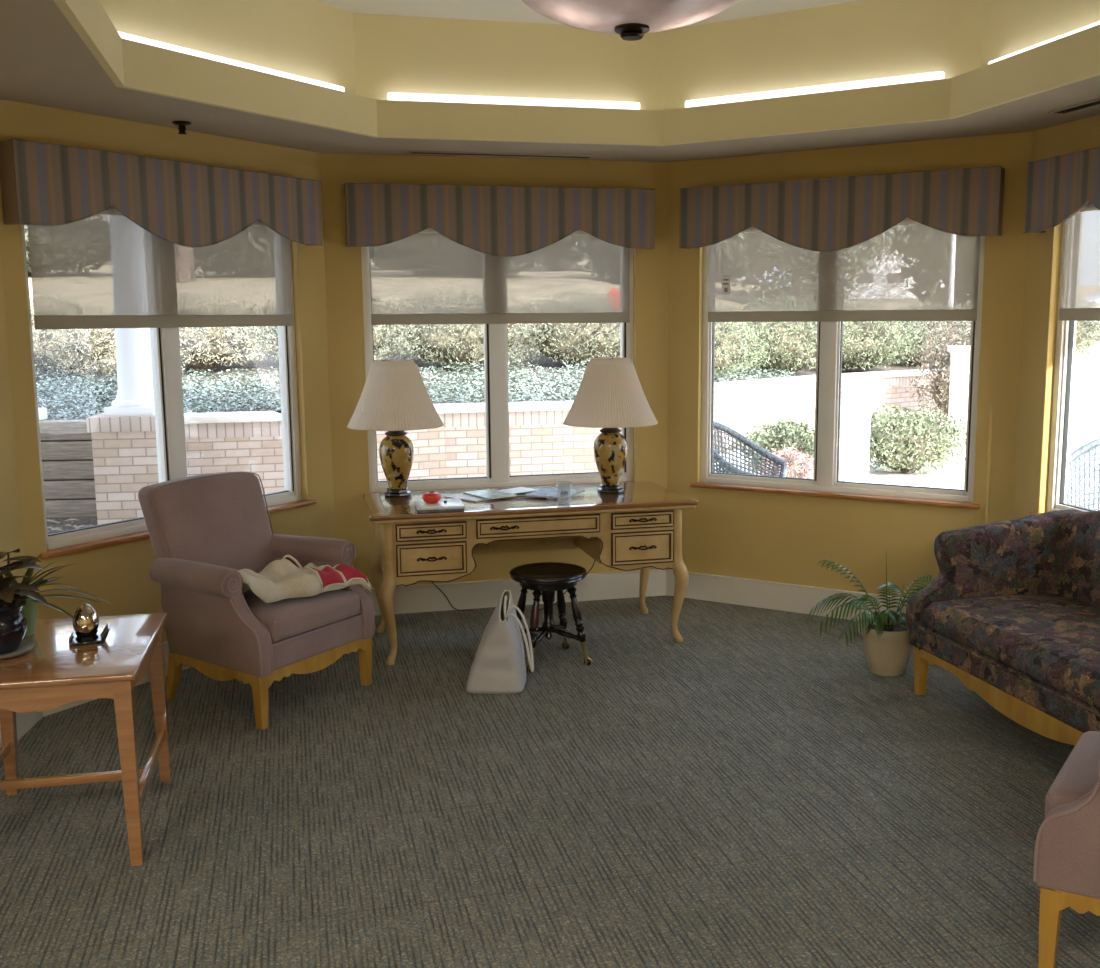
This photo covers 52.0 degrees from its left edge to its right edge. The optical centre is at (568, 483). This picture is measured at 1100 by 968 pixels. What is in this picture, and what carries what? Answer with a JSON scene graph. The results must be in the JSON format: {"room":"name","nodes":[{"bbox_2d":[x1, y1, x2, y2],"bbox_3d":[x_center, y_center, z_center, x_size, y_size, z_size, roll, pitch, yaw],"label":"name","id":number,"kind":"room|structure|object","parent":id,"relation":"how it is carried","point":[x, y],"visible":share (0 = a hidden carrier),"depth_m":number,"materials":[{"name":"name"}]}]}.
{"room":"sitting room","nodes":[
{"label":"sitting room","id":0,"kind":"room"},
{"bbox_2d":[0,254,25,582],"bbox_3d":[-2.239,-0.166,3.607,0.140,2.640,2.012,-1,8,-6],"label":"wall","id":1,"kind":"structure","parent":0,"point":[11,531],"depth_m":4.54,"materials":[{"name":"yellow paint"}]},
{"bbox_2d":[0,711,41,746],"bbox_3d":[-2.150,1.059,3.801,0.024,0.158,1.982,-1,8,-5],"label":"baseboard","id":2,"kind":"structure","parent":1,"relation":"attached to","point":[25,722],"depth_m":4.60,"materials":[{"name":"beige paint"}]},
{"bbox_2d":[0,99,334,641],"bbox_3d":[-1.857,-0.440,5.431,0.160,2.640,1.989,5,10,31],"label":"wall","id":3,"kind":"structure","parent":0,"point":[119,575],"depth_m":5.08,"materials":[{"name":"yellow paint"}]},
{"bbox_2d":[42,641,193,716],"bbox_3d":[-1.768,0.794,5.566,0.027,0.158,1.839,5,10,31],"label":"baseboard","id":4,"kind":"structure","parent":3,"relation":"attached to","point":[146,678],"depth_m":5.21,"materials":[{"name":"beige paint"}]},
{"bbox_2d":[0,138,322,247],"bbox_3d":[-1.773,-1.281,5.193,0.108,0.380,1.716,5,10,31],"label":"window valance","id":5,"kind":"object","parent":3,"relation":"attached to","point":[193,205],"visible":1,"depth_m":5.00,"materials":[{"name":"fabric"}]},
{"bbox_2d":[20,224,315,558],"bbox_3d":[-1.866,-0.547,5.362,0.180,1.527,1.630,5,10,31],"label":"window","id":6,"kind":"structure","parent":3,"relation":"in","point":[164,342],"depth_m":5.36,"materials":[{"name":"white plastic"}]},
{"bbox_2d":[27,206,293,329],"bbox_3d":[-1.839,-1.006,5.281,0.045,0.540,1.510,5,10,31],"label":"roller shade","id":7,"kind":"object","parent":6,"relation":"attached to","point":[102,270],"visible":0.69,"depth_m":5.16,"materials":[{"name":"white fabric"}]},
{"bbox_2d":[320,153,668,587],"bbox_3d":[-0.381,-0.607,6.483,2.086,2.640,0.160,-3,9,-14],"label":"wall","id":8,"kind":"structure","parent":0,"point":[352,513],"depth_m":6.29,"materials":[{"name":"yellow paint"}]},
{"bbox_2d":[360,247,636,498],"bbox_3d":[-0.377,-0.719,6.447,1.630,1.527,0.180,-3,9,-14],"label":"window","id":9,"kind":"structure","parent":8,"relation":"in","point":[498,475],"depth_m":6.48,"materials":[{"name":"white paint"}]},
{"bbox_2d":[369,227,629,324],"bbox_3d":[-0.367,-1.175,6.348,1.510,0.540,0.044,-3,9,-14],"label":"roller shade","id":10,"kind":"object","parent":9,"relation":"attached to","point":[426,276],"visible":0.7,"depth_m":6.35,"materials":[{"name":"white fabric"}]},
{"bbox_2d":[344,183,654,256],"bbox_3d":[-0.355,-1.445,6.226,1.716,0.380,0.109,-3,9,-14],"label":"window valance","id":11,"kind":"object","parent":8,"relation":"attached to","point":[502,221],"visible":1,"depth_m":6.17,"materials":[{"name":"fabric"}]},
{"bbox_2d":[364,569,665,614],"bbox_3d":[-0.349,0.634,6.576,1.937,0.158,0.027,-2,9,-14],"label":"baseboard","id":12,"kind":"structure","parent":8,"relation":"attached to","point":[612,585],"depth_m":6.54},
{"bbox_2d":[0,595,1099,967],"bbox_3d":[-0.189,1.397,1.959,7.000,0.001,10.065,0,8,0],"label":"floor","id":13,"kind":"structure","parent":0,"point":[745,791],"depth_m":3.80,"materials":[{"name":"carpet"}]},
{"bbox_2d":[0,613,171,865],"bbox_3d":[-1.664,0.834,3.716,0.595,0.620,0.735,-2,9,-12],"label":"side table","id":14,"kind":"object","parent":13,"relation":"on","point":[53,674],"visible":0.94,"depth_m":3.54,"materials":[{"name":"brown wood"}]},
{"bbox_2d":[0,549,48,658],"bbox_3d":[-1.800,0.356,3.546,0.302,0.378,0.285,-5,10,-30],"label":"houseplant","id":15,"kind":"object","parent":14,"relation":"on","point":[13,622],"visible":1,"depth_m":3.54,"materials":[{"name":"green plant"}]},
{"bbox_2d":[0,552,108,636],"bbox_3d":[-1.778,0.382,3.762,0.438,0.261,0.332,3,9,22],"label":"houseplant","id":16,"kind":"object","parent":14,"relation":"on","point":[29,609],"visible":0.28,"depth_m":3.79,"materials":[{"name":"green plant"}]},
{"bbox_2d":[69,604,109,646],"bbox_3d":[-1.579,0.456,3.712,0.127,0.127,0.085,-4,9,-23],"label":"sculpture","id":17,"kind":"object","parent":14,"relation":"on","point":[85,621],"visible":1,"depth_m":3.69,"materials":[{"name":"gold glass"}]},
{"bbox_2d":[138,471,374,729],"bbox_3d":[-1.392,0.462,5.025,0.766,0.968,0.809,5,10,31],"label":"upholstered armchair","id":18,"kind":"object","parent":13,"relation":"on","point":[203,529],"visible":0.88,"depth_m":4.87,"materials":[{"name":"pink fabric"}]},
{"bbox_2d":[242,589,359,641],"bbox_3d":[-1.286,0.542,4.973,0.520,0.130,0.542,5,10,31],"label":"seat cushion","id":19,"kind":"object","parent":18,"relation":"on","point":[290,619],"depth_m":4.82,"materials":[{"name":"pink fabric"}]},
{"bbox_2d":[237,555,371,602],"bbox_3d":[-1.239,0.418,4.951,0.668,0.189,0.355,-8,12,-43],"label":"folded garment","id":20,"kind":"object","parent":18,"relation":"on","point":[285,578],"visible":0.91,"depth_m":4.91,"materials":[{"name":"beige fabric"}]},
{"bbox_2d":[466,590,533,693],"bbox_3d":[-0.307,0.714,5.134,0.311,0.418,0.259,0,8,3],"label":"tote bag","id":21,"kind":"object","parent":13,"relation":"on","point":[498,666],"visible":1,"depth_m":5.04,"materials":[{"name":"white leather"}]},
{"bbox_2d":[364,481,698,665],"bbox_3d":[-0.220,0.437,5.894,1.644,0.745,0.729,-3,9,-14],"label":"writing desk","id":22,"kind":"object","parent":13,"relation":"on","point":[639,526],"visible":1,"depth_m":5.62,"materials":[{"name":"beige paint"}]},
{"bbox_2d":[347,360,443,496],"bbox_3d":[-0.901,-0.292,5.899,0.501,0.707,0.501,0,8,2],"label":"table lamp","id":23,"kind":"object","parent":22,"relation":"on","point":[394,399],"visible":1,"depth_m":5.75,"materials":[{"name":"white fabric"}]},
{"bbox_2d":[379,435,413,488],"bbox_3d":[-0.900,-0.119,5.924,0.181,0.280,0.181,-3,9,-17],"label":"lamp base","id":24,"kind":"object","parent":23,"relation":"on","point":[396,452],"depth_m":5.86,"materials":[{"name":"yellow ceramic"}]},
{"bbox_2d":[414,498,464,512],"bbox_3d":[-0.632,0.099,5.519,0.230,0.039,0.246,-2,9,-11],"label":"gift box","id":25,"kind":"object","parent":22,"relation":"on","point":[450,504],"visible":0.98,"depth_m":5.42,"materials":[{"name":"white cardboard"}]},
{"bbox_2d":[422,491,440,502],"bbox_3d":[-0.667,0.062,5.515,0.090,0.060,0.092,-3,9,-17],"label":"apple","id":26,"kind":"object","parent":25,"relation":"on","point":[428,497],"visible":1,"depth_m":5.48,"materials":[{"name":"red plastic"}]},
{"bbox_2d":[415,506,463,512],"bbox_3d":[-0.632,0.112,5.520,0.224,0.014,0.240,-2,9,-11],"label":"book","id":27,"kind":"object","parent":25,"relation":"on","point":[420,509],"depth_m":5.40,"materials":[{"name":"white paper"}]},
{"bbox_2d":[432,582,471,610],"bbox_3d":[-0.708,0.423,6.291,0.070,0.658,0.404,6,11,39],"label":"power cord","id":28,"kind":"object","parent":22,"relation":"hanging from","point":[432,582],"visible":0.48,"depth_m":6.38,"materials":[{"name":"black plastic"}]},
{"bbox_2d":[445,494,490,501],"bbox_3d":[-0.498,0.069,5.829,0.230,0.006,0.170,7,11,41],"label":"magazine","id":29,"kind":"object","parent":22,"relation":"on","point":[465,497],"visible":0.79,"depth_m":5.80,"materials":[{"name":"white paper"}]},
{"bbox_2d":[463,489,516,499],"bbox_3d":[-0.408,0.053,5.880,0.180,0.008,0.250,-6,10,-33],"label":"magazine","id":30,"kind":"object","parent":29,"relation":"on","point":[487,494],"visible":1,"depth_m":5.84,"materials":[{"name":"white paper"}]},
{"bbox_2d":[499,487,543,495],"bbox_3d":[-0.243,0.041,6.003,0.240,0.006,0.260,-1,8,-5],"label":"magazine","id":31,"kind":"object","parent":22,"relation":"on","point":[538,488],"visible":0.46,"depth_m":6.07,"materials":[{"name":"white paper"}]},
{"bbox_2d":[495,487,537,493],"bbox_3d":[-0.274,0.034,5.963,0.200,0.002,0.150,-8,11,-42],"label":"paper sheet","id":32,"kind":"object","parent":31,"relation":"on","point":[518,489],"visible":1,"depth_m":5.96,"materials":[{"name":"white paper"}]},
{"bbox_2d":[524,487,584,498],"bbox_3d":[-0.068,0.047,5.902,0.220,0.009,0.270,4,9,26],"label":"magazine","id":33,"kind":"object","parent":22,"relation":"on","point":[549,492],"visible":1,"depth_m":5.88,"materials":[{"name":"white paper"}]},
{"bbox_2d":[530,560,594,611],"bbox_3d":[-0.024,0.399,6.419,0.388,0.658,0.144,0,8,0],"label":"power cord","id":34,"kind":"object","parent":22,"relation":"hanging from","point":[594,560],"visible":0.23,"depth_m":6.49,"materials":[{"name":"black plastic"}]},
{"bbox_2d":[563,357,657,492],"bbox_3d":[0.224,-0.310,5.964,0.501,0.707,0.501,-1,8,-1],"label":"table lamp","id":35,"kind":"object","parent":22,"relation":"on","point":[610,397],"visible":1,"depth_m":5.81,"materials":[{"name":"white fabric"}]},
{"bbox_2d":[594,433,627,485],"bbox_3d":[0.226,-0.137,5.990,0.181,0.280,0.181,1,9,10],"label":"lamp base","id":36,"kind":"object","parent":35,"relation":"on","point":[610,449],"depth_m":5.93,"materials":[{"name":"yellow ceramic"}]},
{"bbox_2d":[509,562,592,672],"bbox_3d":[-0.095,0.641,5.503,0.375,0.455,0.375,-4,9,-21],"label":"stool","id":37,"kind":"object","parent":13,"relation":"on","point":[547,578],"visible":0.82,"depth_m":5.43,"materials":[{"name":"black wood"}]},
{"bbox_2d":[807,558,934,675],"bbox_3d":[1.458,0.598,5.286,0.659,0.580,0.406,0,8,0],"label":"potted palm","id":38,"kind":"object","parent":13,"relation":"on","point":[887,646],"visible":0.9,"depth_m":5.23,"materials":[{"name":"plant"}]},
{"bbox_2d":[858,617,911,675],"bbox_3d":[1.506,0.772,5.312,0.276,0.228,0.276,0,8,0],"label":"pot","id":39,"kind":"object","parent":38,"relation":"attached to","point":[888,648],"depth_m":5.23,"materials":[{"name":"beige ceramic"}]},
{"bbox_2d":[906,509,1099,745],"bbox_3d":[2.089,0.575,4.319,0.874,0.900,1.616,-3,9,-14],"label":"loveseat","id":40,"kind":"object","parent":13,"relation":"on","point":[1011,609],"visible":0.95,"depth_m":4.71,"materials":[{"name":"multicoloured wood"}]},
{"bbox_2d":[923,593,1099,709],"bbox_3d":[2.010,0.633,4.308,0.675,0.140,1.360,-3,9,-14],"label":"seat cushion","id":41,"kind":"object","parent":40,"relation":"on","point":[1049,642],"depth_m":4.41,"materials":[{"name":"multicoloured fabric"}]},
{"bbox_2d":[1033,730,1099,967],"bbox_3d":[1.692,0.753,2.906,0.766,0.968,0.809,5,10,34],"label":"upholstered armchair","id":42,"kind":"object","parent":13,"relation":"on","point":[1066,870],"visible":1,"depth_m":2.83,"materials":[{"name":"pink fabric"}]},
{"bbox_2d":[1045,731,1099,816],"bbox_3d":[1.590,0.815,2.984,0.520,0.130,0.542,5,10,34],"label":"armrest","id":43,"kind":"object","parent":42,"relation":"on","point":[1079,774],"depth_m":2.98,"materials":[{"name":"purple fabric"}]},
{"bbox_2d":[0,0,1099,161],"bbox_3d":[-0.209,-1.168,1.773,7.100,0.050,10.550,0,8,0],"label":"ceiling","id":44,"kind":"structure","parent":0,"point":[44,61],"depth_m":5.00,"materials":[{"name":"paint"}]},
{"bbox_2d":[172,121,191,133],"bbox_3d":[-1.722,-1.587,5.030,0.084,0.052,0.084,0,8,0],"label":"sprinkler","id":45,"kind":"object","parent":44,"relation":"attached to","point":[181,124],"visible":1,"depth_m":5.02,"materials":[{"name":"brown metal"}]},
{"bbox_2d":[408,151,592,158],"bbox_3d":[-0.358,-1.777,6.085,1.000,0.008,0.090,-3,9,-14],"label":"ceiling vent","id":46,"kind":"object","parent":44,"relation":"in","point":[409,152],"visible":1,"depth_m":6.07,"materials":[{"name":"metal"}]},
{"bbox_2d":[1048,98,1099,114],"bbox_3d":[2.248,-1.568,4.542,0.090,0.008,0.850,-3,9,-14],"label":"ceiling vent","id":47,"kind":"object","parent":44,"relation":"in","point":[1096,102],"visible":1,"depth_m":4.81,"materials":[{"name":"metal"}]},
{"bbox_2d":[315,0,860,28],"bbox_3d":[0.191,-2.119,3.866,4.088,0.080,4.088,-3,9,-14],"label":"ceiling","id":48,"kind":"structure","parent":0,"point":[489,10],"depth_m":5.49,"materials":[{"name":"white paint"}]},
{"bbox_2d":[522,0,737,40],"bbox_3d":[0.223,-1.825,3.930,0.850,0.520,0.850,0,8,0],"label":"pendant light","id":49,"kind":"object","parent":48,"relation":"hanging from","point":[630,19],"visible":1,"depth_m":3.88,"materials":[{"name":"white glass"}]},
{"bbox_2d":[99,0,1099,109],"bbox_3d":[0.193,-1.819,3.911,4.128,0.525,4.128,-3,9,-14],"label":"tray ceiling side","id":50,"kind":"structure","parent":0,"point":[373,56],"depth_m":5.56,"materials":[{"name":"beige paint"}]},
{"bbox_2d":[117,31,344,91],"bbox_3d":[-1.437,-1.780,4.912,0.073,0.113,1.320,5,10,31],"label":"light","id":51,"kind":"object","parent":50,"relation":"attached to","point":[122,35],"visible":0.12,"depth_m":4.82,"materials":[{"name":"white plastic"}]},
{"bbox_2d":[387,92,639,109],"bbox_3d":[-0.263,-1.915,5.767,1.320,0.113,0.074,-2,9,-14],"label":"light","id":52,"kind":"object","parent":50,"relation":"attached to","point":[390,96],"visible":0.18,"depth_m":5.73,"materials":[{"name":"white plastic"}]},
{"bbox_2d":[53,0,1099,145],"bbox_3d":[0.195,-1.555,3.950,3.548,0.173,3.548,-3,9,-14],"label":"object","id":53,"kind":"structure","parent":50,"relation":"attached to","point":[1075,57],"depth_m":5.18,"materials":[{"name":"beige paint"}]},
{"bbox_2d":[685,71,944,107],"bbox_3d":[1.179,-1.894,5.549,1.320,0.113,0.073,5,10,31],"label":"light","id":54,"kind":"object","parent":50,"relation":"attached to","point":[932,75],"visible":0.2,"depth_m":5.49,"materials":[{"name":"white plastic"}]},
{"bbox_2d":[988,21,1099,64],"bbox_3d":[2.044,-1.728,4.387,0.073,0.113,1.320,-3,9,-14],"label":"light","id":55,"kind":"object","parent":50,"relation":"attached to","point":[1098,22],"visible":0.18,"depth_m":4.62,"materials":[{"name":"white plastic"}]},
{"bbox_2d":[667,131,1032,596],"bbox_3d":[1.464,-0.580,6.205,2.086,2.640,0.160,5,10,31],"label":"wall","id":56,"kind":"structure","parent":0,"point":[782,538],"depth_m":6.14,"materials":[{"name":"yellow paint"}]},
{"bbox_2d":[666,569,907,620],"bbox_3d":[1.425,0.660,6.308,1.937,0.158,0.029,5,10,31],"label":"baseboard","id":57,"kind":"structure","parent":56,"relation":"attached to","point":[796,598],"depth_m":6.47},
{"bbox_2d":[690,236,986,508],"bbox_3d":[1.453,-0.692,6.171,1.630,1.527,0.180,5,10,31],"label":"window","id":58,"kind":"structure","parent":56,"relation":"in","point":[825,482],"depth_m":6.22,"materials":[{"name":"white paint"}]},
{"bbox_2d":[708,218,979,321],"bbox_3d":[1.437,-1.148,6.072,1.510,0.540,0.046,5,10,31],"label":"roller shade","id":59,"kind":"object","parent":58,"relation":"attached to","point":[912,270],"visible":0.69,"depth_m":6.03,"materials":[{"name":"white fabric"}]},
{"bbox_2d":[722,276,730,293],"bbox_3d":[0.897,-1.130,6.401,0.052,0.100,0.003,5,10,31],"label":"window sticker","id":60,"kind":"object","parent":59,"relation":"attached to","point":[725,279],"visible":1,"depth_m":6.40,"materials":[{"name":"white paper"}]},
{"bbox_2d":[679,166,1004,251],"bbox_3d":[1.388,-1.419,5.963,1.716,0.380,0.108,5,10,31],"label":"window valance","id":61,"kind":"object","parent":56,"relation":"attached to","point":[835,213],"visible":1,"depth_m":5.88,"materials":[{"name":"fabric"}]},
{"bbox_2d":[1013,114,1099,518],"bbox_3d":[2.571,-0.367,4.718,0.160,2.640,2.086,-3,9,-14],"label":"wall","id":62,"kind":"structure","parent":0,"point":[1081,134],"depth_m":5.50,"materials":[{"name":"yellow paint"}]},
{"bbox_2d":[1023,147,1099,232],"bbox_3d":[2.434,-1.219,4.559,0.108,0.380,1.716,-3,9,-14],"label":"window valance","id":63,"kind":"object","parent":62,"relation":"attached to","point":[1059,187],"visible":1,"depth_m":5.13,"materials":[{"name":"fabric"}]},
{"bbox_2d":[1029,221,1095,515],"bbox_3d":[2.551,-0.482,4.696,0.180,1.527,1.630,-3,9,-14],"label":"window","id":64,"kind":"structure","parent":62,"relation":"in","point":[1061,335],"depth_m":5.44,"materials":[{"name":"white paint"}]},
{"bbox_2d":[1059,203,1099,320],"bbox_3d":[2.517,-0.940,4.615,0.045,0.540,1.510,-2,9,-14],"label":"roller shade","id":65,"kind":"object","parent":64,"relation":"attached to","point":[1080,289],"visible":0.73,"depth_m":5.20,"materials":[{"name":"white fabric"}]},
{"label":"outside","id":66,"kind":"structure","parent":0,"visible":0},
{"bbox_2d":[28,275,1099,533],"bbox_3d":[6.339,-8.129,43.536,102.800,6.588,73.700,0,8,0],"label":"ground","id":67,"kind":"structure","parent":66,"point":[1085,419],"depth_m":13.47,"materials":[{"name":"green plant"}]},
{"bbox_2d":[24,225,30,275],"bbox_3d":[-14.367,-6.336,29.334,5.927,2.114,5.396,0,8,0],"label":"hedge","id":68,"kind":"object","parent":67,"relation":"on","point":[25,226],"visible":0.04,"depth_m":28.04,"materials":[{"name":"green plant"}]},
{"bbox_2d":[39,420,96,517],"bbox_3d":[-5.981,-0.101,9.697,4.250,0.840,0.180,-1,8,-4],"label":"wall","id":69,"kind":"structure","parent":67,"relation":"on","point":[66,445],"depth_m":9.73,"materials":[{"name":"grey wood"}]},
{"bbox_2d":[38,408,46,420],"bbox_3d":[-4.982,-0.590,9.708,0.850,0.100,0.320,-1,8,-4],"label":"cap","id":70,"kind":"object","parent":69,"relation":"on","point":[42,412],"visible":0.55,"depth_m":9.79,"materials":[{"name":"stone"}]},
{"bbox_2d":[47,518,93,531],"bbox_3d":[-5.197,0.437,8.665,2.708,0.080,1.875,0,8,0],"label":"chips","id":71,"kind":"object","parent":67,"relation":"on","point":[77,527],"visible":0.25,"depth_m":9.18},
{"bbox_2d":[29,293,116,380],"bbox_3d":[-6.024,-1.714,12.978,2.227,1.082,1.856,2,9,14],"label":"evergreen shrub","id":72,"kind":"object","parent":67,"relation":"on","point":[72,349],"visible":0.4,"depth_m":12.66,"materials":[{"name":"green plant"}]},
{"bbox_2d":[86,412,158,524],"bbox_3d":[-3.601,-0.108,9.382,0.570,0.950,0.570,-2,9,-8],"label":"brick pier","id":73,"kind":"structure","parent":67,"relation":"on","point":[124,448],"depth_m":9.11,"materials":[{"name":"beige brick"}]},
{"bbox_2d":[104,328,154,415],"bbox_3d":[-3.561,-1.434,9.185,0.400,1.730,0.400,0,8,0],"label":"porch column","id":74,"kind":"structure","parent":73,"relation":"on","point":[135,397],"depth_m":9.13,"materials":[{"name":"white paint"}]},
{"bbox_2d":[96,326,277,372],"bbox_3d":[-4.454,-1.819,13.424,2.294,1.011,1.796,-1,8,-6],"label":"evergreen shrub","id":75,"kind":"object","parent":67,"relation":"on","point":[201,348],"visible":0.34,"depth_m":13.14,"materials":[{"name":"green plant"}]},
{"bbox_2d":[239,325,421,361],"bbox_3d":[-2.900,-1.900,13.761,2.130,1.030,1.870,5,10,31],"label":"evergreen shrub","id":76,"kind":"object","parent":67,"relation":"on","point":[379,339],"visible":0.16,"depth_m":13.59,"materials":[{"name":"green plant"}]},
{"bbox_2d":[35,359,795,419],"bbox_3d":[-1.592,-1.168,13.089,13.289,0.504,4.525,-5,10,-28],"label":"hedge","id":77,"kind":"object","parent":67,"relation":"on","point":[76,388],"visible":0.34,"depth_m":12.01,"materials":[{"name":"green plant"}]},
{"bbox_2d":[380,324,550,370],"bbox_3d":[-1.359,-1.946,14.157,2.011,1.077,2.039,8,12,44],"label":"evergreen shrub","id":78,"kind":"object","parent":67,"relation":"on","point":[439,343],"visible":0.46,"depth_m":13.78,"materials":[{"name":"green plant"}]},
{"bbox_2d":[511,323,619,368],"bbox_3d":[0.243,-2.017,14.582,2.213,1.066,1.829,2,9,16],"label":"evergreen shrub","id":79,"kind":"object","parent":67,"relation":"on","point":[567,342],"visible":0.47,"depth_m":14.16,"materials":[{"name":"green plant"}]},
{"bbox_2d":[184,364,1099,493],"bbox_3d":[2.729,-0.850,14.334,15.384,0.870,1.961,-7,11,-38],"label":"wall","id":80,"kind":"structure","parent":67,"relation":"on","point":[540,442],"depth_m":11.19,"materials":[{"name":"beige brick"}]},
{"bbox_2d":[714,322,773,376],"bbox_3d":[1.728,-1.944,15.236,1.988,1.105,1.802,3,9,20],"label":"evergreen shrub","id":81,"kind":"object","parent":67,"relation":"on","point":[728,342],"visible":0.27,"depth_m":14.96,"materials":[{"name":"green plant"}]},
{"bbox_2d":[713,421,787,476],"bbox_3d":[1.274,0.037,8.008,0.710,0.957,0.807,4,10,30],"label":"wicker chair","id":82,"kind":"object","parent":67,"relation":"on","point":[727,467],"visible":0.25,"depth_m":8.28,"materials":[{"name":"grey"}]},
{"bbox_2d":[738,417,814,470],"bbox_3d":[2.292,-0.385,11.973,1.000,0.619,0.776,0,8,0],"label":"shrub","id":83,"kind":"object","parent":67,"relation":"on","point":[781,433],"visible":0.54,"depth_m":11.80,"materials":[{"name":"green plant"}]},
{"bbox_2d":[758,444,813,478],"bbox_3d":[2.124,-0.160,10.855,0.599,0.481,0.507,0,8,0],"label":"shrub","id":84,"kind":"object","parent":67,"relation":"on","point":[796,468],"visible":0.5,"depth_m":10.76,"materials":[{"name":"pink plant"}]},
{"bbox_2d":[723,321,858,376],"bbox_3d":[3.081,-2.166,16.447,2.092,1.236,1.782,-6,10,-32],"label":"leafy shrub","id":85,"kind":"object","parent":67,"relation":"on","point":[794,344],"visible":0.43,"depth_m":16.05,"materials":[{"name":"green plant"}]},
{"bbox_2d":[842,410,870,482],"bbox_3d":[2.817,-0.334,11.021,0.224,0.760,0.226,0,8,6],"label":"bollard","id":86,"kind":"object","parent":67,"relation":"on","point":[856,442],"visible":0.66,"depth_m":10.92,"materials":[{"name":"white plastic"}]},
{"bbox_2d":[807,321,928,372],"bbox_3d":[4.452,-2.320,17.675,2.018,1.162,1.880,-7,11,-38],"label":"leafy shrub","id":87,"kind":"object","parent":67,"relation":"on","point":[877,344],"visible":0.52,"depth_m":17.25,"materials":[{"name":"green plant"}]},
{"bbox_2d":[841,405,966,473],"bbox_3d":[3.637,-0.474,12.065,1.272,0.748,1.247,6,11,38],"label":"shrub","id":88,"kind":"object","parent":67,"relation":"on","point":[901,445],"visible":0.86,"depth_m":11.82,"materials":[{"name":"green plant"}]},
{"bbox_2d":[880,321,970,365],"bbox_3d":[5.917,-2.529,18.849,2.304,1.144,1.767,0,8,0],"label":"leafy shrub","id":89,"kind":"object","parent":67,"relation":"on","point":[925,324],"visible":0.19,"depth_m":18.43,"materials":[{"name":"green plant"}]},
{"bbox_2d":[905,321,970,424],"bbox_3d":[5.742,-1.663,15.924,1.682,1.930,1.574,6,11,39],"label":"shrub","id":90,"kind":"object","parent":67,"relation":"on","point":[939,386],"visible":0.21,"depth_m":15.87,"materials":[{"name":"green plant"}]},
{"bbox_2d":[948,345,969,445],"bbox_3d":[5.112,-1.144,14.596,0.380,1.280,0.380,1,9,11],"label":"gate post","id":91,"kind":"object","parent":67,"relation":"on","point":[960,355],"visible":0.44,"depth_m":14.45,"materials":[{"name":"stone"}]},
{"bbox_2d":[1075,321,1099,358],"bbox_3d":[8.899,-2.918,20.623,1.817,1.270,1.643,4,10,30],"label":"leafy shrub","id":92,"kind":"object","parent":67,"relation":"on","point":[1082,327],"visible":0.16,"depth_m":20.25,"materials":[{"name":"green plant"}]},
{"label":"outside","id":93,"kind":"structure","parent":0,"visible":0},
{"bbox_3d":[2.508,0.994,4.912,23.000,0.050,5.420,0,8,0],"label":"floor","id":94,"kind":"structure","parent":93,"visible":0},
{"bbox_2d":[1066,438,1099,509],"bbox_3d":[3.351,0.189,6.879,0.807,0.957,0.710,7,11,39],"label":"wicker chair","id":95,"kind":"object","parent":94,"relation":"on","point":[1091,446],"visible":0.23,"depth_m":7.17,"materials":[{"name":"grey wicker"}]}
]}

